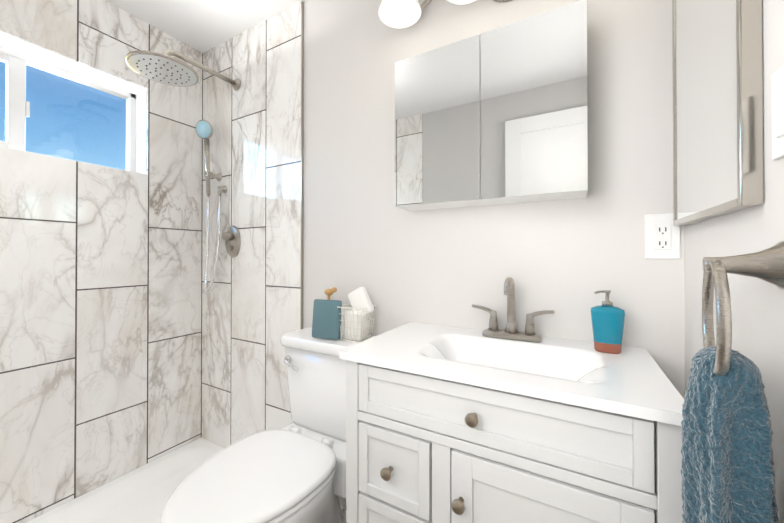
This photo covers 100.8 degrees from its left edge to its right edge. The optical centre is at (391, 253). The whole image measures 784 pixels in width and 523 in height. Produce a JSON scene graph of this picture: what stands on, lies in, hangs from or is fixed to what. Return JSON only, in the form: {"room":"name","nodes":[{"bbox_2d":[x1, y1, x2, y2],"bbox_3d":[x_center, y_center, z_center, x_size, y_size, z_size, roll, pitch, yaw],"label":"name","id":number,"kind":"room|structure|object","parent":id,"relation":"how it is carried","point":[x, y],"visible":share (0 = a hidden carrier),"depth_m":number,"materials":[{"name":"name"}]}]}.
{"room":"bathroom","nodes":[
{"label":"bathroom","id":0,"kind":"room"},
{"bbox_2d":[106,0,307,52],"bbox_3d":[-0.547,-1.149,0.644,2.390,0.050,1.890,0,0,29],"label":"ceiling","id":1,"kind":"structure","parent":0,"point":[202,26],"depth_m":1.52,"materials":[{"name":"white paint"}]},
{"bbox_2d":[214,0,684,507],"bbox_3d":[-0.124,0.001,1.385,2.390,2.240,0.170,0,0,29],"label":"wall","id":2,"kind":"structure","parent":0,"point":[564,259],"depth_m":1.04,"materials":[{"name":"white paint"}]},
{"bbox_2d":[201,2,300,447],"bbox_3d":[-0.725,-0.052,1.621,0.748,2.130,0.012,0,0,29],"label":"wall tile","id":3,"kind":"structure","parent":2,"relation":"attached to","point":[251,306],"depth_m":1.59,"materials":[{"name":"stone"}]},
{"bbox_2d":[126,50,240,90],"bbox_3d":[-0.904,-0.826,1.454,0.250,0.133,0.462,0,0,29],"label":"shower head","id":4,"kind":"object","parent":3,"relation":"attached to","point":[165,67],"visible":1,"depth_m":1.37},
{"bbox_2d":[196,120,226,292],"bbox_3d":[-0.932,-0.239,1.673,0.115,0.880,0.103,0,0,29],"label":"shower","id":5,"kind":"object","parent":3,"relation":"attached to","point":[204,129],"visible":1,"depth_m":1.66,"materials":[{"name":"silver metal"}]},
{"bbox_2d":[222,226,240,257],"bbox_3d":[-0.827,-0.062,1.636,0.112,0.164,0.062,0,0,29],"label":"shower valve","id":6,"kind":"object","parent":3,"relation":"attached to","point":[231,236],"visible":1,"depth_m":1.64,"materials":[{"name":"silver metal"}]},
{"bbox_2d":[300,1,303,329],"bbox_3d":[-0.398,-0.053,1.435,0.004,2.130,0.013,0,0,29],"label":"trim","id":7,"kind":"structure","parent":2,"relation":"attached to","point":[302,121],"depth_m":1.44,"materials":[{"name":"silver metal"}]},
{"bbox_2d":[340,505,345,522],"bbox_3d":[0.037,1.073,0.886,1.285,0.090,0.529,0,0,29],"label":"baseboard","id":8,"kind":"structure","parent":2,"relation":"attached to","point":[343,510],"depth_m":1.31,"materials":[{"name":"white"}]},
{"bbox_2d":[378,0,431,28],"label":"sconce","id":9,"kind":"object","parent":2,"relation":"attached to","point":[399,14],"depth_m":1.11,"materials":[{"name":"white glass"}]},
{"bbox_2d":[447,0,476,4],"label":"sconce","id":10,"kind":"object","parent":2,"relation":"attached to","point":[458,2],"depth_m":1.02,"materials":[{"name":"white glass"}]},
{"bbox_2d":[395,0,587,210],"bbox_3d":[0.277,-0.395,0.992,0.546,0.477,0.124,0,0,29],"label":"upper cabinet","id":11,"kind":"object","parent":2,"relation":"attached to","point":[499,115],"visible":1,"depth_m":0.91,"materials":[{"name":"white metal"}]},
{"bbox_2d":[645,213,679,258],"bbox_3d":[0.686,-0.044,0.824,0.070,0.115,0.010,0,0,29],"label":"outlet","id":12,"kind":"object","parent":2,"relation":"attached to","point":[662,236],"visible":0.92,"depth_m":0.82,"materials":[{"name":"white plastic"}]},
{"bbox_2d":[684,0,783,522],"bbox_3d":[0.378,-0.007,0.017,0.170,2.240,1.720,0,0,29],"label":"wall","id":13,"kind":"structure","parent":0,"point":[757,307],"depth_m":0.47,"materials":[{"name":"white paint"}]},
{"bbox_2d":[672,0,763,225],"bbox_3d":[0.613,-0.402,0.634,0.024,0.664,0.377,0,0,29],"label":"medicine cabinet","id":14,"kind":"object","parent":13,"relation":"attached to","point":[717,65],"visible":1,"depth_m":0.56,"materials":[{"name":"white"}]},
{"bbox_2d":[680,241,783,522],"bbox_3d":[0.457,0.263,0.439,0.107,0.556,0.162,0,0,29],"label":"towel ring","id":15,"kind":"object","parent":13,"relation":"attached to","point":[727,473],"visible":1,"depth_m":0.41,"materials":[{"name":"blue fabric"}]},
{"bbox_2d":[680,346,778,522],"bbox_3d":[0.446,0.333,0.431,0.095,0.415,0.088,0,0,29],"label":"towel","id":16,"kind":"object","parent":15,"relation":"hanging from","point":[728,474],"depth_m":0.41,"materials":[{"name":"blue fabric"}]},
{"bbox_2d":[771,65,783,159],"bbox_3d":[0.493,-0.182,0.406,0.009,0.115,0.070,0,0,29],"label":"light switch","id":17,"kind":"object","parent":13,"relation":"attached to","point":[777,80],"visible":1,"depth_m":0.42,"materials":[{"name":"white plastic"}]},
{"bbox_3d":[-0.547,1.141,0.629,2.390,0.050,1.890,0,0,29],"label":"floor","id":18,"kind":"structure","parent":0,"visible":0},
{"bbox_2d":[26,437,223,522],"bbox_3d":[-1.103,1.063,0.944,0.747,0.110,1.524,0,0,29],"label":"shower pan","id":19,"kind":"object","parent":18,"relation":"on","point":[141,494],"visible":0.42,"depth_m":1.40,"materials":[{"name":"white plastic"}]},
{"bbox_2d":[160,328,374,522],"bbox_3d":[-0.341,0.717,1.016,0.414,0.805,0.666,0,0,29],"label":"toilet","id":20,"kind":"object","parent":18,"relation":"on","point":[294,471],"visible":0.92,"depth_m":0.97,"materials":[{"name":"white ceramic"}]},
{"bbox_2d":[312,287,375,342],"bbox_3d":[-0.174,0.219,1.209,0.232,0.194,0.110,0,0,23],"label":"basket","id":21,"kind":"object","parent":20,"relation":"on","point":[328,314],"visible":1,"depth_m":1.14,"materials":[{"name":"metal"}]},
{"bbox_2d":[339,277,683,522],"bbox_3d":[0.259,0.592,0.824,0.678,1.052,0.422,0,0,29],"label":"bathroom vanity","id":22,"kind":"object","parent":18,"relation":"on","point":[493,423],"visible":0.98,"depth_m":0.68,"materials":[{"name":"white wood"}]},
{"bbox_2d":[472,277,553,341],"bbox_3d":[0.339,0.156,0.934,0.228,0.180,0.097,0,0,29],"label":"faucet","id":23,"kind":"object","parent":22,"relation":"on","point":[491,334],"depth_m":0.94,"materials":[{"name":"silver metal"}]},
{"bbox_2d":[590,290,624,353],"bbox_3d":[0.542,0.169,0.816,0.073,0.153,0.056,0,0,29],"label":"soap dispenser","id":24,"kind":"object","parent":22,"relation":"on","point":[607,319],"depth_m":0.80,"materials":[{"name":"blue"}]},
{"bbox_3d":[-1.513,0.000,1.183,0.170,2.240,1.550,0,0,29],"label":"wall","id":25,"kind":"structure","parent":0,"visible":0},
{"bbox_2d":[0,32,146,173],"bbox_3d":[-1.456,-0.594,1.269,0.150,0.420,0.800,0,0,29],"label":"window","id":26,"kind":"structure","parent":25,"relation":"in","point":[17,56],"depth_m":1.38,"materials":[{"name":"white"}]},
{"bbox_2d":[0,0,202,522],"bbox_3d":[-1.434,-0.055,1.138,0.012,2.130,1.550,0,0,29],"label":"wall tiles","id":27,"kind":"structure","parent":25,"relation":"attached to","point":[100,324],"depth_m":1.41,"materials":[{"name":"stone"}]}
]}

